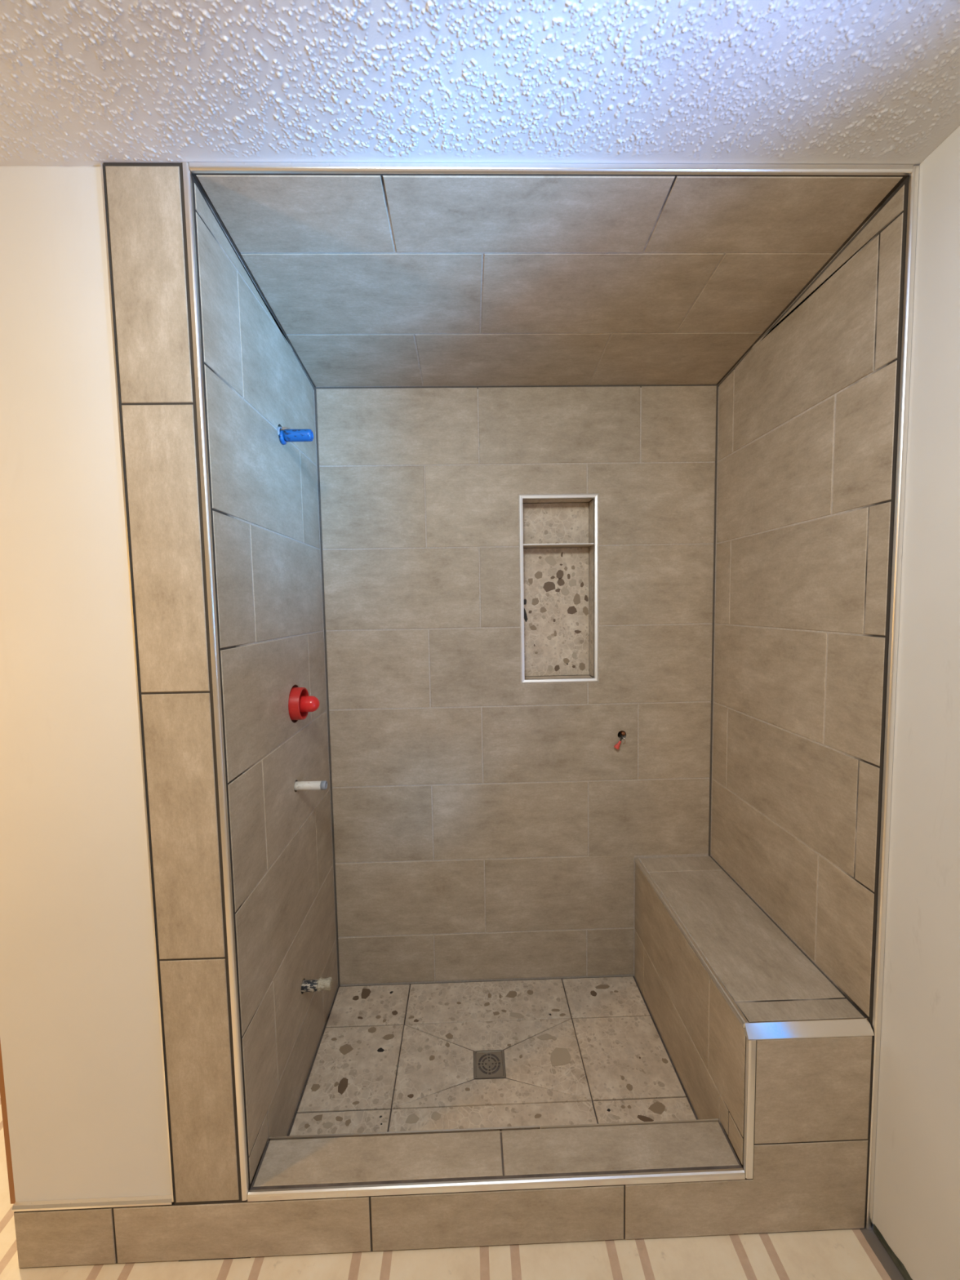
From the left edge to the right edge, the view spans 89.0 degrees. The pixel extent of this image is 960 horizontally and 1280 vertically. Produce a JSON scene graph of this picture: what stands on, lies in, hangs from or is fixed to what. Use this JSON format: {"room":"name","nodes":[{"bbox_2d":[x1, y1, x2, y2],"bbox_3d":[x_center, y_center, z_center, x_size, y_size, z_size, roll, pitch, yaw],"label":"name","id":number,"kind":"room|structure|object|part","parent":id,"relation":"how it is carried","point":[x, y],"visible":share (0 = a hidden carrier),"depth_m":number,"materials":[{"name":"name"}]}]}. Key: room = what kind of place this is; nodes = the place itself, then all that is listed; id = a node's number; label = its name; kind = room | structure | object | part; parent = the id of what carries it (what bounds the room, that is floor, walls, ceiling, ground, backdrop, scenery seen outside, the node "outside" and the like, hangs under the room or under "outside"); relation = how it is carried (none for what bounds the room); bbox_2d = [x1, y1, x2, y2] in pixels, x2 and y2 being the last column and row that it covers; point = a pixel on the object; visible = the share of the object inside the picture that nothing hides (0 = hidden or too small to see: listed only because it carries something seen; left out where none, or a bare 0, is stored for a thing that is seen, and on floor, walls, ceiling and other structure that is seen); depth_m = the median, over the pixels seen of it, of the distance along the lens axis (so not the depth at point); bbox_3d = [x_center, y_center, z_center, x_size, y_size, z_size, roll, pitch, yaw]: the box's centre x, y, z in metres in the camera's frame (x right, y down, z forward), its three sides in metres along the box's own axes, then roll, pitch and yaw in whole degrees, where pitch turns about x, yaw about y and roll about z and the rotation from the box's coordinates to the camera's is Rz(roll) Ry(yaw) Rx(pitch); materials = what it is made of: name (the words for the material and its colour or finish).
{"room":"bathroom","nodes":[
{"label":"bathroom","id":0,"kind":"room"},
{"bbox_2d":[0,162,250,1261],"bbox_3d":[-0.852,0.259,1.139,0.549,2.478,0.115,-1,4,-1],"label":"wall","id":1,"kind":"structure","parent":0,"point":[80,1035],"depth_m":1.08,"materials":[{"name":"white paint"}]},
{"bbox_2d":[0,1041,15,1204],"bbox_3d":[-1.135,0.185,1.135,0.014,2.320,0.108,-1,4,-1],"label":"trim","id":2,"kind":"structure","parent":1,"relation":"attached to","point":[2,1095],"depth_m":1.15,"materials":[{"name":"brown wood"}]},
{"bbox_2d":[11,1195,172,1211],"bbox_3d":[-0.920,1.341,1.162,0.372,0.012,0.011,-1,4,-1],"label":"trim","id":3,"kind":"structure","parent":1,"relation":"attached to","point":[159,1199],"depth_m":1.16,"materials":[{"name":"white wood"}]},
{"bbox_2d":[100,163,174,1202],"bbox_3d":[-0.751,0.183,1.083,0.004,2.314,0.010,-1,4,-1],"label":"trim","id":4,"kind":"structure","parent":1,"relation":"attached to","point":[101,164],"depth_m":1.07,"materials":[{"name":"white metal"}]},
{"bbox_2d":[182,161,248,1200],"bbox_3d":[-0.582,0.180,1.086,0.012,2.321,0.010,-1,4,-1],"label":"trim","id":5,"kind":"structure","parent":1,"relation":"attached to","point":[187,174],"depth_m":1.07,"materials":[{"name":"silver metal"}]},
{"bbox_2d":[13,1140,867,1268],"bbox_3d":[-0.075,1.364,1.184,2.057,0.237,0.009,-1,4,-1],"label":"baseboard","id":6,"kind":"structure","parent":1,"relation":"attached to","point":[817,1185],"depth_m":1.18,"materials":[{"name":"tile"}]},
{"bbox_2d":[189,162,913,175],"bbox_3d":[0.161,-0.985,1.020,1.512,0.013,0.010,-1,4,-1],"label":"trim","id":7,"kind":"structure","parent":1,"relation":"attached to","point":[195,167],"depth_m":1.02,"materials":[{"name":"silver metal"}]},
{"bbox_2d":[192,176,337,1188],"bbox_3d":[-0.643,0.228,1.569,0.115,2.470,0.934,-1,4,-1],"label":"wall","id":8,"kind":"structure","parent":0,"point":[264,492],"depth_m":1.33,"materials":[{"name":"tile"}]},
{"bbox_2d":[276,426,313,444],"bbox_3d":[-0.568,-0.618,1.471,0.124,0.055,0.041,-1,4,-1],"label":"plug","id":9,"kind":"object","parent":8,"relation":"attached to","point":[285,435],"visible":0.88,"depth_m":1.46,"materials":[{"name":"blue plastic"}]},
{"bbox_2d":[288,687,319,719],"bbox_3d":[-0.570,0.201,1.547,0.121,0.105,0.105,-1,4,-1],"label":"guard","id":10,"kind":"object","parent":8,"relation":"attached to","point":[300,703],"visible":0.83,"depth_m":1.52,"materials":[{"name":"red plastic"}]},
{"bbox_2d":[293,780,327,790],"bbox_3d":[-0.558,0.460,1.541,0.145,0.028,0.028,-1,4,-1],"label":"pipe stub","id":11,"kind":"object","parent":8,"relation":"attached to","point":[322,784],"visible":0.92,"depth_m":1.53,"materials":[{"name":"white plastic"}]},
{"bbox_2d":[301,976,332,992],"bbox_3d":[-0.549,1.110,1.571,0.140,0.041,0.040,-1,4,-1],"label":"pipe stub","id":12,"kind":"object","parent":8,"relation":"attached to","point":[308,985],"visible":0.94,"depth_m":1.56,"materials":[{"name":"paint"}]},
{"bbox_2d":[0,1097,905,1279],"bbox_3d":[-1.187,1.539,1.115,4.527,0.060,5.300,-1,4,-1],"label":"floor","id":13,"kind":"structure","parent":0,"point":[859,1254],"depth_m":1.17,"materials":[{"name":"beige tile"}]},
{"bbox_2d":[247,1118,745,1201],"bbox_3d":[0.046,1.392,1.247,1.203,0.170,0.127,-1,4,-1],"label":"shower curb","id":14,"kind":"object","parent":13,"relation":"on","point":[310,1166],"visible":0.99,"depth_m":1.23,"materials":[{"name":"beige tile"}]},
{"bbox_2d":[634,855,874,1234],"bbox_3d":[0.790,1.169,1.587,0.308,0.540,0.800,-1,4,-1],"label":"shower bench","id":15,"kind":"object","parent":13,"relation":"on","point":[758,1039],"visible":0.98,"depth_m":1.31,"materials":[{"name":"tile"}]},
{"bbox_2d":[0,0,959,166],"bbox_3d":[-1.231,-1.002,0.931,4.527,0.080,5.300,-1,4,-1],"label":"ceiling","id":16,"kind":"structure","parent":0,"point":[83,82],"depth_m":0.85,"materials":[{"name":"white paint"}]},
{"bbox_2d":[287,976,697,1136],"bbox_3d":[0.038,1.428,1.651,1.204,0.042,0.675,-1,4,-1],"label":"floor","id":17,"kind":"structure","parent":0,"point":[387,1058],"depth_m":1.64,"materials":[{"name":"tile"}]},
{"bbox_2d":[474,1049,505,1079],"bbox_3d":[0.031,1.415,1.627,0.100,0.007,0.098,-1,4,-1],"label":"floor drain","id":18,"kind":"object","parent":17,"relation":"in","point":[478,1074],"visible":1,"depth_m":1.62,"materials":[{"name":"silver metal"}]},
{"bbox_2d":[313,384,718,986],"bbox_3d":[0.160,0.183,1.993,1.515,2.470,0.180,-1,4,-1],"label":"wall","id":19,"kind":"structure","parent":0,"point":[487,824],"depth_m":1.90,"materials":[{"name":"tile"}]},
{"bbox_2d":[519,493,598,683],"bbox_3d":[0.304,-0.197,1.925,0.299,0.718,0.099,-1,4,-1],"label":"wall niche","id":20,"kind":"object","parent":19,"relation":"attached to","point":[559,581],"visible":1,"depth_m":1.96,"materials":[{"name":"beige tile"}]},
{"bbox_3d":[0.299,-0.458,1.953,0.275,0.176,0.006,-1,4,-1],"label":"panel","id":21,"kind":"part","parent":20,"relation":"part of","materials":[{"name":"ceramic"}]},
{"bbox_3d":[0.305,-0.112,1.978,0.275,0.517,0.006,-1,4,-1],"label":"panel","id":22,"kind":"part","parent":20,"relation":"part of","materials":[{"name":"ceramic"}]},
{"bbox_3d":[0.298,-0.547,1.905,0.274,0.006,0.076,-1,4,-1],"label":"panel","id":23,"kind":"part","parent":20,"relation":"part of","materials":[{"name":"ceramic"}]},
{"bbox_2d":[523,543,593,548],"bbox_3d":[0.301,-0.370,1.918,0.274,0.005,0.075,-1,4,-1],"label":"shelf","id":24,"kind":"object","parent":20,"relation":"attached to","point":[525,545],"depth_m":1.90,"materials":[{"name":"silver ceramic"}]},
{"bbox_3d":[0.310,0.152,1.955,0.274,0.006,0.076,-1,4,-1],"label":"panel","id":25,"kind":"part","parent":20,"relation":"part of","materials":[{"name":"ceramic"}]},
{"bbox_3d":[0.445,-0.200,1.933,0.006,0.693,0.076,-1,4,-1],"label":"panel","id":26,"kind":"part","parent":20,"relation":"part of","materials":[{"name":"ceramic"}]},
{"bbox_2d":[613,730,625,749],"bbox_3d":[0.561,0.394,1.953,0.044,0.064,0.125,0,4,19],"label":"wires","id":27,"kind":"object","parent":19,"relation":"hanging from","point":[617,745],"visible":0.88,"depth_m":1.92,"materials":[{"name":"red"}]},
{"bbox_2d":[191,173,908,386],"bbox_3d":[0.151,-0.971,1.433,1.515,0.103,0.810,-1,4,-1],"label":"ceiling","id":28,"kind":"structure","parent":0,"point":[370,280],"depth_m":1.27,"materials":[{"name":"tile"}]},
{"bbox_2d":[710,125,959,1279],"bbox_3d":[1.016,0.291,0.251,0.116,2.478,3.650,-1,4,-1],"label":"wall","id":29,"kind":"structure","parent":0,"point":[807,425],"depth_m":1.19,"materials":[{"name":"tile"}]},
{"bbox_2d":[865,165,919,1229],"bbox_3d":[0.945,0.230,1.127,0.012,2.474,0.010,-1,4,-1],"label":"trim","id":30,"kind":"structure","parent":29,"relation":"attached to","point":[913,178],"depth_m":1.11,"materials":[{"name":"silver metal"}]}
]}

